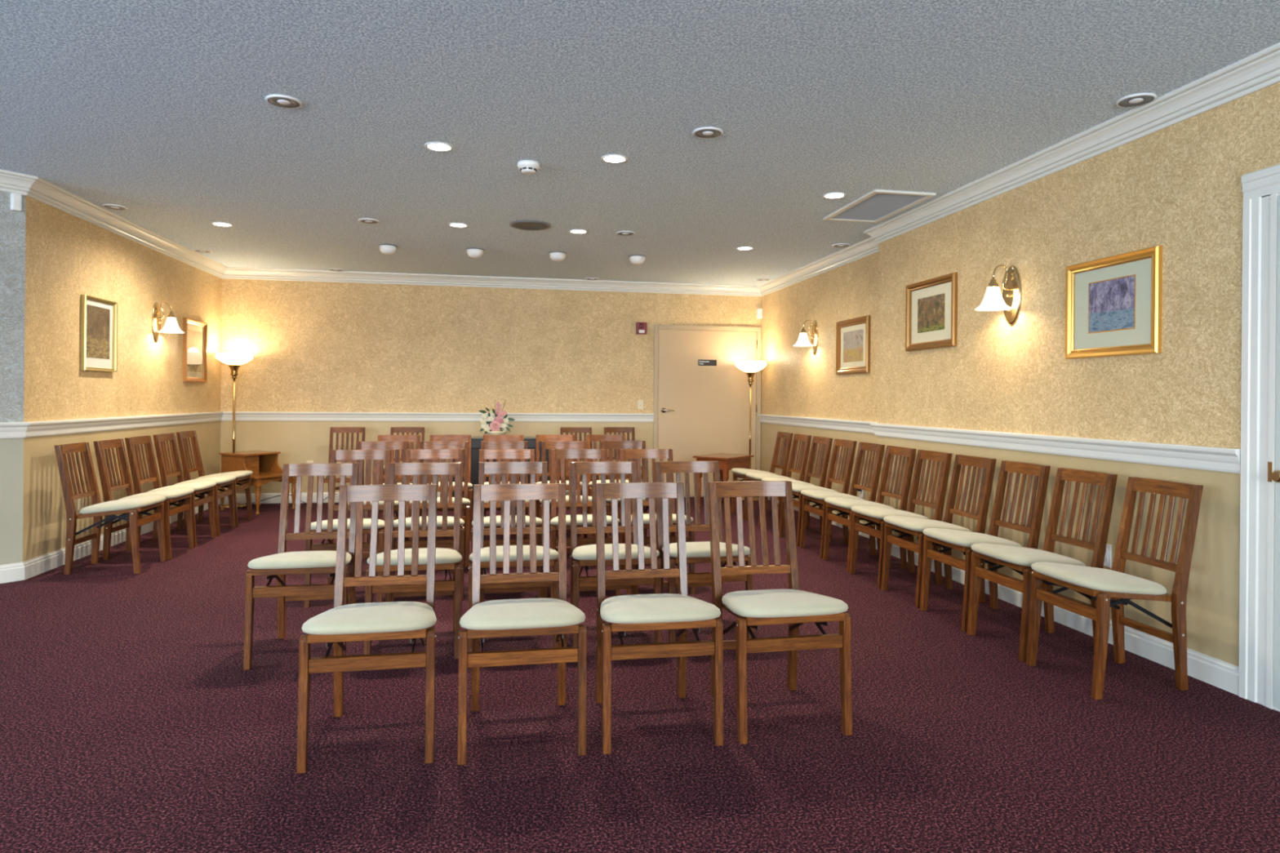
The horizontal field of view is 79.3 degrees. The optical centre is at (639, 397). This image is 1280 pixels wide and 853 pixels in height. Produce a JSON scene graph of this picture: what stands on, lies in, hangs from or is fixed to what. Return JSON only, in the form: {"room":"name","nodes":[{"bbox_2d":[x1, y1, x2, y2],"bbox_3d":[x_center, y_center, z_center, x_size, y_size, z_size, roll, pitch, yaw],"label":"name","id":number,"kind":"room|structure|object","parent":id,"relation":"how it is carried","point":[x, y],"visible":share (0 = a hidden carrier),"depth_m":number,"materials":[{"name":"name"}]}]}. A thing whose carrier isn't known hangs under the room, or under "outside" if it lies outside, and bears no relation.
{"room":"funeral home chapel","nodes":[
{"label":"funeral home chapel","id":0,"kind":"room"},
{"bbox_2d":[0,191,26,564],"bbox_3d":[-4.415,-0.128,4.539,0.100,2.620,1.271,0,0,35],"label":"wall","id":1,"kind":"structure","parent":0,"point":[12,223],"depth_m":4.98,"materials":[{"name":"beige paint"}]},
{"bbox_2d":[10,192,22,211],"bbox_3d":[-4.021,-1.260,4.979,0.043,0.110,0.052,0,0,35],"label":"sensor","id":2,"kind":"object","parent":1,"relation":"attached to","point":[15,198],"visible":1,"depth_m":4.96,"materials":[{"name":"white plastic"}]},
{"bbox_2d":[22,195,222,561],"bbox_3d":[-4.383,-0.128,6.797,0.100,2.620,3.603,0,0,-10],"label":"wall","id":3,"kind":"structure","parent":0,"point":[68,256],"depth_m":5.95,"materials":[{"name":"beige paint"}]},
{"bbox_2d":[80,294,117,372],"bbox_3d":[-4.157,-0.484,5.948,0.035,0.560,0.485,0,0,-10],"label":"framed picture","id":4,"kind":"object","parent":3,"relation":"attached to","point":[99,317],"visible":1,"depth_m":5.94,"materials":[{"name":"gold metal"}]},
{"bbox_2d":[86,304,110,359],"bbox_3d":[-4.167,-0.501,5.946,0.002,0.393,0.343,0,0,-10],"label":"print","id":5,"kind":"object","parent":4,"relation":"attached to","point":[98,316],"depth_m":5.94},
{"bbox_2d":[151,302,184,342],"bbox_3d":[-4.242,-0.678,6.969,0.230,0.364,0.200,0,0,-10],"label":"wall light","id":6,"kind":"object","parent":3,"relation":"attached to","point":[171,326],"visible":1,"depth_m":6.93,"materials":[{"name":"gold metal"}]},
{"bbox_2d":[182,317,207,382],"bbox_3d":[-4.497,-0.471,7.817,0.035,0.625,0.540,0,0,-10],"label":"framed picture","id":7,"kind":"object","parent":3,"relation":"attached to","point":[195,335],"visible":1,"depth_m":7.82,"materials":[{"name":"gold metal"}]},
{"bbox_2d":[186,328,201,372],"bbox_3d":[-4.507,-0.471,7.815,0.002,0.415,0.370,0,0,-10],"label":"print","id":8,"kind":"object","parent":7,"relation":"attached to","point":[194,335],"depth_m":7.82},
{"bbox_2d":[219,278,761,497],"bbox_3d":[-1.579,-0.104,9.188,6.272,2.620,0.100,0,0,-10],"label":"wall","id":9,"kind":"structure","parent":0,"point":[314,346],"depth_m":8.98,"materials":[{"name":"beige paint"}]},
{"bbox_2d":[0,489,568,583],"bbox_3d":[-3.953,1.129,7.112,3.020,0.115,8.971,0,0,42],"label":"baseboard","id":10,"kind":"structure","parent":9,"relation":"attached to","point":[11,572],"depth_m":5.71,"materials":[{"name":"white paint"}]},
{"bbox_2d":[0,411,653,438],"bbox_3d":[-3.942,0.210,7.098,3.043,0.102,8.985,0,0,42],"label":"trim","id":11,"kind":"structure","parent":9,"relation":"attached to","point":[48,428],"depth_m":8.63,"materials":[{"name":"white paint"}]},
{"bbox_2d":[635,322,646,334],"bbox_3d":[0.018,-0.845,9.397,0.128,0.144,0.062,0,0,-10],"label":"fire alarm","id":12,"kind":"object","parent":9,"relation":"attached to","point":[641,327],"visible":1,"depth_m":9.38,"materials":[{"name":"red plastic"}]},
{"bbox_2d":[653,324,761,496],"bbox_3d":[0.841,0.171,9.542,1.365,2.112,0.068,0,0,-10],"label":"door","id":13,"kind":"structure","parent":9,"relation":"in","point":[698,410],"depth_m":9.56,"materials":[{"name":"beige paint"}]},
{"bbox_2d":[697,360,716,365],"bbox_3d":[0.835,-0.433,9.561,0.236,0.074,0.005,0,0,-10],"label":"door sign","id":14,"kind":"object","parent":13,"relation":"attached to","point":[700,362],"visible":1,"depth_m":9.56,"materials":[{"name":"black"}]},
{"bbox_2d":[486,431,506,435],"bbox_3d":[-1.609,0.407,8.652,0.224,0.068,0.224,0,0,-10],"label":"bowl","id":15,"kind":"object","parent":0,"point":[490,433],"depth_m":8.57,"materials":[{"name":"beige ceramic"}]},
{"bbox_2d":[0,496,1279,852],"bbox_3d":[-1.884,1.254,2.542,9.422,0.100,13.072,0,0,-10],"label":"floor","id":16,"kind":"structure","parent":0,"point":[132,720],"depth_m":2.80,"materials":[{"name":"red carpet"}]},
{"bbox_2d":[54,442,166,574],"bbox_3d":[-3.673,0.754,5.394,0.576,0.868,0.432,0,0,-10],"label":"folding chair","id":17,"kind":"object","parent":16,"relation":"on","point":[132,506],"visible":1,"depth_m":5.28,"materials":[{"name":"brown wood"}]},
{"bbox_2d":[93,438,194,559],"bbox_3d":[-3.736,0.754,5.853,0.576,0.868,0.432,0,0,-9],"label":"folding chair","id":18,"kind":"object","parent":16,"relation":"on","point":[172,495],"visible":0.77,"depth_m":5.80,"materials":[{"name":"brown wood"}]},
{"bbox_2d":[124,435,216,546],"bbox_3d":[-3.822,0.753,6.325,0.576,0.868,0.432,0,0,-9],"label":"folding chair","id":19,"kind":"object","parent":16,"relation":"on","point":[200,487],"visible":0.74,"depth_m":6.29,"materials":[{"name":"brown wood"}]},
{"bbox_2d":[152,432,235,536],"bbox_3d":[-3.903,0.752,6.804,0.576,0.868,0.432,0,0,-10],"label":"folding chair","id":20,"kind":"object","parent":16,"relation":"on","point":[159,439],"visible":0.7,"depth_m":6.77,"materials":[{"name":"brown wood"}]},
{"bbox_2d":[176,430,253,527],"bbox_3d":[-3.993,0.752,7.283,0.576,0.868,0.432,0,0,-10],"label":"folding chair","id":21,"kind":"object","parent":16,"relation":"on","point":[183,437],"visible":0.71,"depth_m":7.26,"materials":[{"name":"brown wood"}]},
{"bbox_2d":[214,352,253,508],"bbox_3d":[-4.405,0.350,8.379,0.372,1.665,0.372,0,0,-10],"label":"floor lamp","id":22,"kind":"object","parent":16,"relation":"on","point":[234,361],"visible":0.94,"depth_m":8.33,"materials":[{"name":"gold metal"}]},
{"bbox_2d":[219,450,296,515],"bbox_3d":[-4.036,0.883,8.164,0.640,0.605,0.520,0,0,27],"label":"end table","id":23,"kind":"object","parent":16,"relation":"on","point":[265,468],"visible":0.85,"depth_m":8.08,"materials":[{"name":"brown wood"}]},
{"bbox_2d":[243,462,359,670],"bbox_3d":[-1.590,0.772,3.709,0.432,0.868,0.576,0,0,-11],"label":"folding chair","id":24,"kind":"object","parent":16,"relation":"on","point":[281,564],"visible":0.8,"depth_m":3.85,"materials":[{"name":"brown wood"}]},
{"bbox_2d":[316,426,365,510],"bbox_3d":[-3.168,0.759,8.244,0.432,0.868,0.576,0,0,-11],"label":"folding chair","id":25,"kind":"object","parent":16,"relation":"on","point":[332,429],"visible":0.22,"depth_m":8.47,"materials":[{"name":"brown wood"}]},
{"bbox_2d":[304,449,391,607],"bbox_3d":[-1.753,0.771,4.715,0.432,0.868,0.576,0,0,-10],"label":"folding chair","id":26,"kind":"object","parent":16,"relation":"on","point":[344,455],"visible":0.52,"depth_m":4.90,"materials":[{"name":"brown wood"}]},
{"bbox_2d":[296,484,436,773],"bbox_3d":[-0.941,0.778,2.779,0.432,0.868,0.576,0,0,-11],"label":"folding chair","id":27,"kind":"object","parent":16,"relation":"on","point":[368,621],"visible":1,"depth_m":2.65,"materials":[{"name":"brown wood"}]},
{"bbox_2d":[347,441,407,540],"bbox_3d":[-1.931,0.769,5.659,0.432,0.868,0.576,0,0,-10],"label":"folding chair","id":28,"kind":"object","parent":16,"relation":"on","point":[396,446],"visible":0.18,"depth_m":5.90,"materials":[{"name":"brown wood"}]},
{"bbox_2d":[364,435,420,542],"bbox_3d":[-2.104,0.768,6.640,0.432,0.868,0.576,0,0,-11],"label":"folding chair","id":29,"kind":"object","parent":16,"relation":"on","point":[409,438],"visible":0.15,"depth_m":6.88,"materials":[{"name":"brown wood"}]},
{"bbox_2d":[382,426,424,483],"bbox_3d":[-2.555,0.764,8.393,0.432,0.868,0.576,0,0,-11],"label":"folding chair","id":30,"kind":"object","parent":16,"relation":"on","point":[393,429],"visible":0.17,"depth_m":8.64,"materials":[{"name":"brown wood"}]},
{"bbox_2d":[364,462,462,658],"bbox_3d":[-1.086,0.777,3.801,0.432,0.868,0.576,0,0,-10],"label":"folding chair","id":31,"kind":"object","parent":16,"relation":"on","point":[446,559],"visible":0.73,"depth_m":3.96,"materials":[{"name":"brown wood"}]},
{"bbox_2d":[392,448,464,601],"bbox_3d":[-1.310,0.775,4.833,0.432,0.868,0.576,0,0,-10],"label":"folding chair","id":32,"kind":"object","parent":16,"relation":"on","point":[426,454],"visible":0.44,"depth_m":5.02,"materials":[{"name":"brown wood"}]},
{"bbox_2d":[408,440,470,566],"bbox_3d":[-1.475,0.773,5.747,0.432,0.868,0.576,0,0,-10],"label":"folding chair","id":33,"kind":"object","parent":16,"relation":"on","point":[436,444],"visible":0.33,"depth_m":5.95,"materials":[{"name":"brown wood"}]},
{"bbox_2d":[422,435,472,540],"bbox_3d":[-1.677,0.772,6.763,0.432,0.868,0.576,0,0,-10],"label":"folding chair","id":34,"kind":"object","parent":16,"relation":"on","point":[433,437],"visible":0.27,"depth_m":6.99,"materials":[{"name":"brown wood"}]},
{"bbox_2d":[452,435,549,506],"bbox_3d":[-1.552,0.824,8.684,1.180,0.765,0.440,0,0,-10],"label":"console table","id":35,"kind":"object","parent":16,"relation":"on","point":[475,440],"visible":0.02,"depth_m":8.46,"materials":[{"name":"grey"}]},
{"bbox_2d":[479,400,515,435],"bbox_3d":[-1.602,0.231,8.653,0.405,0.421,0.224,0,0,-10],"label":"flower arrangement","id":36,"kind":"object","parent":35,"relation":"on","point":[498,424],"visible":0.98,"depth_m":8.61,"materials":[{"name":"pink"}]},
{"bbox_2d":[480,440,529,538],"bbox_3d":[-1.023,0.777,5.828,0.432,0.868,0.576,0,0,-11],"label":"folding chair","id":37,"kind":"object","parent":16,"relation":"on","point":[486,444],"visible":0.12,"depth_m":6.07,"materials":[{"name":"brown wood"}]},
{"bbox_2d":[483,435,528,538],"bbox_3d":[-1.210,0.776,6.831,0.432,0.868,0.576,0,0,-10],"label":"folding chair","id":38,"kind":"object","parent":16,"relation":"on","point":[486,437],"visible":0.12,"depth_m":7.08,"materials":[{"name":"brown wood"}]},
{"bbox_2d":[471,448,542,598],"bbox_3d":[-0.841,0.779,4.886,0.432,0.868,0.576,0,0,-11],"label":"folding chair","id":39,"kind":"object","parent":16,"relation":"on","point":[499,454],"visible":0.41,"depth_m":5.10,"materials":[{"name":"brown wood"}]},
{"bbox_2d":[467,462,558,652],"bbox_3d":[-0.636,0.781,3.896,0.432,0.868,0.576,0,0,-10],"label":"folding chair","id":40,"kind":"object","parent":16,"relation":"on","point":[492,468],"visible":0.48,"depth_m":4.06,"materials":[{"name":"brown wood"}]},
{"bbox_2d":[457,483,586,764],"bbox_3d":[-0.436,0.782,2.844,0.432,0.868,0.576,0,0,-11],"label":"folding chair","id":41,"kind":"object","parent":16,"relation":"on","point":[523,616],"visible":1,"depth_m":2.76,"materials":[{"name":"brown wood"}]},
{"bbox_2d":[535,435,583,537],"bbox_3d":[-0.740,0.780,6.939,0.432,0.868,0.576,0,0,-11],"label":"folding chair","id":42,"kind":"object","parent":16,"relation":"on","point":[539,437],"visible":0.27,"depth_m":7.15,"materials":[{"name":"brown wood"}]},
{"bbox_2d":[539,440,595,537],"bbox_3d":[-0.560,0.781,5.907,0.432,0.868,0.576,0,0,-10],"label":"folding chair","id":43,"kind":"object","parent":16,"relation":"on","point":[549,445],"visible":0.16,"depth_m":6.13,"materials":[{"name":"brown wood"}]},
{"bbox_2d":[560,426,599,481],"bbox_3d":[-0.704,0.780,8.748,0.432,0.868,0.576,0,0,-10],"label":"folding chair","id":44,"kind":"object","parent":16,"relation":"on","point":[562,429],"visible":0.16,"depth_m":9.00,"materials":[{"name":"brown wood"}]},
{"bbox_2d":[550,448,620,598],"bbox_3d":[-0.372,0.783,4.952,0.432,0.868,0.576,0,0,-10],"label":"folding chair","id":45,"kind":"object","parent":16,"relation":"on","point":[571,454],"visible":0.47,"depth_m":5.13,"materials":[{"name":"brown wood"}]},
{"bbox_2d":[586,434,628,537],"bbox_3d":[-0.275,0.784,7.048,0.432,0.868,0.576,0,0,-11],"label":"folding chair","id":46,"kind":"object","parent":16,"relation":"on","point":[592,437],"visible":0.27,"depth_m":7.27,"materials":[{"name":"brown wood"}]},
{"bbox_2d":[569,461,661,646],"bbox_3d":[-0.152,0.785,3.958,0.432,0.868,0.576,0,0,-11],"label":"folding chair","id":47,"kind":"object","parent":16,"relation":"on","point":[586,555],"visible":0.77,"depth_m":4.12,"materials":[{"name":"brown wood"}]},
{"bbox_2d":[604,426,642,482],"bbox_3d":[-0.199,0.784,8.881,0.432,0.868,0.576,0,0,-11],"label":"folding chair","id":48,"kind":"object","parent":16,"relation":"on","point":[606,429],"visible":0.17,"depth_m":9.13,"materials":[{"name":"brown wood"}]},
{"bbox_2d":[600,440,648,545],"bbox_3d":[-0.089,0.785,6.020,0.432,0.868,0.576,0,0,-11],"label":"folding chair","id":49,"kind":"object","parent":16,"relation":"on","point":[610,445],"visible":0.23,"depth_m":6.25,"materials":[{"name":"brown wood"}]},
{"bbox_2d":[619,448,694,595],"bbox_3d":[0.088,0.787,5.022,0.432,0.868,0.576,0,0,-11],"label":"folding chair","id":50,"kind":"object","parent":16,"relation":"on","point":[638,454],"visible":0.27,"depth_m":5.24,"materials":[{"name":"brown wood"}]},
{"bbox_2d":[595,482,723,754],"bbox_3d":[0.043,0.786,2.929,0.432,0.868,0.576,0,0,-10],"label":"folding chair","id":51,"kind":"object","parent":16,"relation":"on","point":[682,611],"visible":1,"depth_m":2.91,"materials":[{"name":"brown wood"}]},
{"bbox_2d":[654,461,753,642],"bbox_3d":[0.309,0.789,4.036,0.432,0.868,0.576,0,0,-11],"label":"folding chair","id":52,"kind":"object","parent":16,"relation":"on","point":[696,552],"visible":0.52,"depth_m":4.21,"materials":[{"name":"brown wood"}]},
{"bbox_2d":[693,453,754,506],"bbox_3d":[0.951,0.942,8.790,0.450,0.572,0.615,0,0,36],"label":"end table","id":53,"kind":"object","parent":16,"relation":"on","point":[727,462],"visible":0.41,"depth_m":8.65,"materials":[{"name":"brown wood"}]},
{"bbox_2d":[734,360,766,501],"bbox_3d":[1.330,0.394,9.318,0.380,1.675,0.380,0,0,-10],"label":"floor lamp","id":54,"kind":"object","parent":16,"relation":"on","point":[750,367],"visible":0.83,"depth_m":9.25,"materials":[{"name":"gold metal"}]},
{"bbox_2d":[730,431,793,519],"bbox_3d":[1.262,0.797,8.074,0.576,0.868,0.432,0,0,-11],"label":"folding chair","id":55,"kind":"object","parent":16,"relation":"on","point":[737,472],"visible":0.64,"depth_m":8.08,"materials":[{"name":"brown wood"}]},
{"bbox_2d":[744,433,811,526],"bbox_3d":[1.349,0.798,7.612,0.576,0.868,0.432,0,0,-11],"label":"folding chair","id":56,"kind":"object","parent":16,"relation":"on","point":[802,470],"visible":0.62,"depth_m":7.61,"materials":[{"name":"brown wood"}]},
{"bbox_2d":[707,480,852,744],"bbox_3d":[0.516,0.790,3.017,0.432,0.868,0.576,0,0,-11],"label":"folding chair","id":57,"kind":"object","parent":16,"relation":"on","point":[793,606],"visible":0.95,"depth_m":2.94,"materials":[{"name":"brown wood"}]},
{"bbox_2d":[761,435,832,533],"bbox_3d":[1.435,0.798,7.138,0.576,0.868,0.432,0,0,-11],"label":"folding chair","id":58,"kind":"object","parent":16,"relation":"on","point":[815,440],"visible":0.5,"depth_m":7.14,"materials":[{"name":"brown wood"}]},
{"bbox_2d":[778,439,857,546],"bbox_3d":[1.521,0.799,6.666,0.576,0.868,0.432,0,0,-11],"label":"folding chair","id":59,"kind":"object","parent":16,"relation":"on","point":[851,445],"visible":0.59,"depth_m":6.62,"materials":[{"name":"brown wood"}]},
{"bbox_2d":[799,442,884,558],"bbox_3d":[1.605,0.800,6.184,0.576,0.868,0.432,0,0,-11],"label":"folding chair","id":60,"kind":"object","parent":16,"relation":"on","point":[813,495],"visible":0.67,"depth_m":6.17,"materials":[{"name":"brown wood"}]},
{"bbox_2d":[822,445,916,572],"bbox_3d":[1.685,0.800,5.715,0.576,0.868,0.432,0,0,-11],"label":"folding chair","id":61,"kind":"object","parent":16,"relation":"on","point":[844,505],"visible":0.71,"depth_m":5.71,"materials":[{"name":"brown wood"}]},
{"bbox_2d":[848,449,952,587],"bbox_3d":[1.761,0.801,5.261,0.576,0.868,0.432,0,0,-11],"label":"folding chair","id":62,"kind":"object","parent":16,"relation":"on","point":[873,514],"visible":0.74,"depth_m":5.25,"materials":[{"name":"brown wood"}]},
{"bbox_2d":[880,454,996,607],"bbox_3d":[1.843,0.802,4.802,0.576,0.868,0.432,0,0,-11],"label":"folding chair","id":63,"kind":"object","parent":16,"relation":"on","point":[908,526],"visible":0.79,"depth_m":4.79,"materials":[{"name":"brown wood"}]},
{"bbox_2d":[920,460,1050,631],"bbox_3d":[1.924,0.803,4.339,0.576,0.868,0.432,0,0,-11],"label":"folding chair","id":64,"kind":"object","parent":16,"relation":"on","point":[961,540],"visible":0.73,"depth_m":4.33,"materials":[{"name":"brown wood"}]},
{"bbox_2d":[967,467,1117,661],"bbox_3d":[2.004,0.803,3.877,0.576,0.868,0.432,0,0,-11],"label":"folding chair","id":65,"kind":"object","parent":16,"relation":"on","point":[1020,559],"visible":0.81,"depth_m":3.86,"materials":[{"name":"brown wood"}]},
{"bbox_2d":[1026,476,1203,699],"bbox_3d":[2.083,0.804,3.416,0.576,0.868,0.432,0,0,-10],"label":"folding chair","id":66,"kind":"object","parent":16,"relation":"on","point":[1113,588],"visible":1,"depth_m":3.35,"materials":[{"name":"brown wood"}]},
{"bbox_2d":[0,0,1279,285],"bbox_3d":[-1.860,-1.466,2.542,9.422,0.100,13.072,0,0,-10],"label":"ceiling","id":67,"kind":"structure","parent":0,"point":[159,110],"depth_m":3.76,"materials":[{"name":"white paint"}]},
{"bbox_2d":[102,204,128,210],"bbox_3d":[-3.936,-1.427,5.793,0.160,0.012,0.160,0,0,-10],"label":"recessed light","id":68,"kind":"object","parent":67,"relation":"in","point":[113,206],"visible":1,"depth_m":5.78,"materials":[{"name":"grey metal"}]},
{"bbox_2d":[211,222,233,226],"bbox_3d":[-3.439,-1.426,6.361,0.160,0.006,0.160,0,0,-10],"label":"recessed light","id":69,"kind":"object","parent":67,"relation":"in","point":[217,224],"visible":1,"depth_m":6.35,"materials":[{"name":"white glass"}]},
{"bbox_2d":[265,94,302,108],"bbox_3d":[-1.697,-1.408,3.682,0.160,0.012,0.160,0,0,-10],"label":"recessed light","id":70,"kind":"object","parent":67,"relation":"in","point":[277,100],"visible":1,"depth_m":3.67,"materials":[{"name":"white metal"}]},
{"bbox_2d":[358,217,379,223],"bbox_3d":[-2.171,-1.412,6.185,0.160,0.012,0.160,0,0,-10],"label":"recessed light","id":71,"kind":"object","parent":67,"relation":"in","point":[366,220],"visible":1,"depth_m":6.17,"materials":[{"name":"grey metal"}]},
{"bbox_2d":[378,244,397,254],"bbox_3d":[-2.356,-1.381,7.223,0.172,0.078,0.171,0,0,-10],"label":"dome fixture","id":72,"kind":"object","parent":67,"relation":"attached to","point":[387,249],"visible":1,"depth_m":7.17,"materials":[{"name":"white glass"}]},
{"bbox_2d":[424,142,453,151],"bbox_3d":[-1.127,-1.406,4.335,0.160,0.006,0.160,0,0,-10],"label":"recessed light","id":73,"kind":"object","parent":67,"relation":"in","point":[433,146],"visible":1,"depth_m":4.33,"materials":[{"name":"white"}]},
{"bbox_2d":[448,222,468,227],"bbox_3d":[-1.484,-1.409,6.314,0.160,0.006,0.160,0,0,-10],"label":"recessed light","id":74,"kind":"object","parent":67,"relation":"in","point":[452,224],"visible":1,"depth_m":6.30,"materials":[{"name":"white glass"}]},
{"bbox_2d":[466,248,484,257],"bbox_3d":[-1.572,-1.374,7.366,0.172,0.078,0.171,0,0,-10],"label":"dome fixture","id":75,"kind":"object","parent":67,"relation":"attached to","point":[472,252],"visible":1,"depth_m":7.31,"materials":[{"name":"white glass"}]},
{"bbox_2d":[517,160,539,174],"bbox_3d":[-0.668,-1.377,4.633,0.136,0.056,0.136,0,0,-10],"label":"smoke detector","id":76,"kind":"object","parent":67,"relation":"attached to","point":[526,166],"visible":1,"depth_m":4.59,"materials":[{"name":"white plastic"}]},
{"bbox_2d":[509,220,551,231],"bbox_3d":[-0.893,-1.401,6.293,0.336,0.012,0.336,0,0,-10],"label":"ceiling speaker","id":77,"kind":"object","parent":67,"relation":"attached to","point":[533,225],"visible":1,"depth_m":6.27,"materials":[{"name":"grey"}]},
{"bbox_2d":[512,222,548,230],"bbox_3d":[-0.893,-1.402,6.293,0.291,0.010,0.291,0,0,-10],"label":"grille","id":78,"kind":"object","parent":77,"relation":"attached to","point":[518,225],"depth_m":6.28,"materials":[{"name":"grey"}]},
{"bbox_2d":[548,251,566,261],"bbox_3d":[-0.801,-1.367,7.505,0.172,0.078,0.171,0,0,-10],"label":"dome fixture","id":79,"kind":"object","parent":67,"relation":"attached to","point":[554,255],"visible":1,"depth_m":7.45,"materials":[{"name":"white glass"}]},
{"bbox_2d":[568,229,587,234],"bbox_3d":[-0.519,-1.401,6.520,0.160,0.006,0.160,0,0,-10],"label":"recessed light","id":80,"kind":"object","parent":67,"relation":"in","point":[572,231],"visible":1,"depth_m":6.50,"materials":[{"name":"white glass"}]},
{"bbox_2d":[600,154,627,163],"bbox_3d":[-0.150,-1.398,4.526,0.160,0.006,0.160,0,0,-10],"label":"recessed light","id":81,"kind":"object","parent":67,"relation":"in","point":[610,158],"visible":1,"depth_m":4.51,"materials":[{"name":"white"}]},
{"bbox_2d":[616,231,635,235],"bbox_3d":[-0.122,-1.394,6.566,0.160,0.012,0.160,0,0,-10],"label":"recessed light","id":82,"kind":"object","parent":67,"relation":"in","point":[620,233],"visible":1,"depth_m":6.55,"materials":[{"name":"grey metal"}]},
{"bbox_2d":[628,254,645,264],"bbox_3d":[-0.026,-1.361,7.646,0.172,0.078,0.171,0,0,-10],"label":"dome fixture","id":83,"kind":"object","parent":67,"relation":"attached to","point":[634,259],"visible":1,"depth_m":7.59,"materials":[{"name":"white glass"}]},
{"bbox_2d":[693,126,723,138],"bbox_3d":[0.357,-1.390,4.063,0.160,0.012,0.160,0,0,-10],"label":"recessed light","id":84,"kind":"object","parent":67,"relation":"in","point":[708,132],"visible":1,"depth_m":4.05,"materials":[{"name":"grey metal"}]},
{"bbox_2d":[822,192,846,199],"bbox_3d":[1.333,-1.385,5.299,0.160,0.006,0.160,0,0,-10],"label":"recessed light","id":85,"kind":"object","parent":67,"relation":"in","point":[830,195],"visible":1,"depth_m":5.29,"materials":[{"name":"white"}]},
{"bbox_2d":[822,189,936,222],"bbox_3d":[1.706,-1.377,5.592,0.444,0.016,0.840,0,0,-10],"label":"ceiling vent","id":86,"kind":"object","parent":67,"relation":"in","point":[876,206],"visible":1,"depth_m":5.54,"materials":[{"name":"white metal"}]},
{"bbox_2d":[1115,93,1156,107],"bbox_3d":[2.295,-1.374,3.575,0.160,0.012,0.160,0,0,-10],"label":"recessed light","id":87,"kind":"object","parent":67,"relation":"in","point":[1140,99],"visible":1,"depth_m":3.56,"materials":[{"name":"grey metal"}]},
{"bbox_2d":[760,252,878,527],"bbox_3d":[1.865,-0.074,8.050,0.100,2.620,3.368,0,0,-10],"label":"wall","id":88,"kind":"structure","parent":0,"point":[795,381],"depth_m":7.93,"materials":[{"name":"beige paint"}]},
{"bbox_2d":[793,320,817,355],"bbox_3d":[1.708,-0.627,8.018,0.230,0.364,0.200,0,0,-10],"label":"wall light","id":89,"kind":"object","parent":88,"relation":"attached to","point":[802,340],"visible":1,"depth_m":7.99,"materials":[{"name":"gold metal"}]},
{"bbox_2d":[835,315,870,374],"bbox_3d":[1.965,-0.476,7.155,0.030,0.510,0.650,0,0,-10],"label":"framed picture","id":90,"kind":"object","parent":88,"relation":"attached to","point":[853,348],"visible":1,"depth_m":7.13,"materials":[{"name":"brown metal"}]},
{"bbox_2d":[843,328,863,362],"bbox_3d":[1.973,-0.476,7.156,0.002,0.286,0.406,0,0,-10],"label":"print","id":91,"kind":"object","parent":90,"relation":"attached to","point":[853,339],"depth_m":7.14},
{"bbox_2d":[876,82,1279,666],"bbox_3d":[2.932,-0.065,1.703,0.267,2.620,9.504,0,0,-10],"label":"wall","id":92,"kind":"structure","parent":0,"point":[1177,188],"depth_m":3.92,"materials":[{"name":"beige paint"}]},
{"bbox_2d":[0,42,1279,296],"bbox_3d":[-1.861,-1.358,2.542,9.222,0.117,12.872,0,0,-10],"label":"trim","id":93,"kind":"structure","parent":92,"relation":"attached to","point":[1260,70],"depth_m":5.41,"materials":[{"name":"white paint"}]},
{"bbox_2d":[905,272,957,351],"bbox_3d":[2.086,-0.602,5.561,0.030,0.500,0.635,0,0,-10],"label":"framed picture","id":94,"kind":"object","parent":92,"relation":"attached to","point":[931,312],"visible":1,"depth_m":5.54,"materials":[{"name":"brown metal"}]},
{"bbox_2d":[917,293,945,333],"bbox_3d":[2.094,-0.605,5.562,0.002,0.251,0.351,0,0,-10],"label":"print","id":95,"kind":"object","parent":94,"relation":"attached to","point":[931,306],"depth_m":5.55},
{"bbox_2d":[975,264,1021,324],"bbox_3d":[2.147,-0.623,4.667,0.230,0.364,0.200,0,0,-10],"label":"wall light","id":96,"kind":"object","parent":92,"relation":"attached to","point":[1010,303],"visible":1,"depth_m":4.65,"materials":[{"name":"white glass"}]},
{"bbox_2d":[757,413,1240,473],"bbox_3d":[1.995,0.261,6.457,0.208,0.102,6.550,0,0,-10],"label":"trim","id":97,"kind":"structure","parent":92,"relation":"attached to","point":[1197,457],"depth_m":4.27,"materials":[{"name":"white paint"}]},
{"bbox_2d":[767,497,1239,695],"bbox_3d":[2.000,1.180,6.460,0.183,0.115,6.550,0,0,-10],"label":"baseboard","id":98,"kind":"structure","parent":92,"relation":"attached to","point":[1217,673],"depth_m":3.70,"materials":[{"name":"white paint"}]},
{"bbox_2d":[1103,543,1111,568],"bbox_3d":[2.378,0.803,3.945,0.009,0.116,0.072,0,0,-10],"label":"wall outlet","id":99,"kind":"object","parent":92,"relation":"attached to","point":[1108,557],"visible":0.52,"depth_m":3.93,"materials":[{"name":"white plastic"}]},
{"bbox_2d":[1065,245,1162,359],"bbox_3d":[2.382,-0.463,3.920,0.030,0.505,0.600,0,0,-10],"label":"framed picture","id":100,"kind":"object","parent":92,"relation":"attached to","point":[1113,304],"visible":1,"depth_m":3.89,"materials":[{"name":"gold metal"}]},
{"bbox_2d":[1088,275,1134,332],"bbox_3d":[2.390,-0.470,3.921,0.001,0.254,0.294,0,0,-10],"label":"print","id":101,"kind":"object","parent":100,"relation":"attached to","point":[1111,298],"depth_m":3.91},
{"bbox_2d":[1238,164,1279,706],"bbox_3d":[2.609,0.157,2.666,0.022,2.172,1.130,0,0,-10],"label":"trim","id":102,"kind":"structure","parent":92,"relation":"attached to","point":[1258,186],"depth_m":3.16,"materials":[{"name":"white paint"}]},
{"bbox_2d":[1266,193,1279,711],"bbox_3d":[2.577,0.215,2.660,0.084,2.055,0.895,0,0,-10],"label":"door","id":103,"kind":"structure","parent":92,"relation":"in","point":[1273,617],"depth_m":3.08,"materials":[{"name":"white paint"}]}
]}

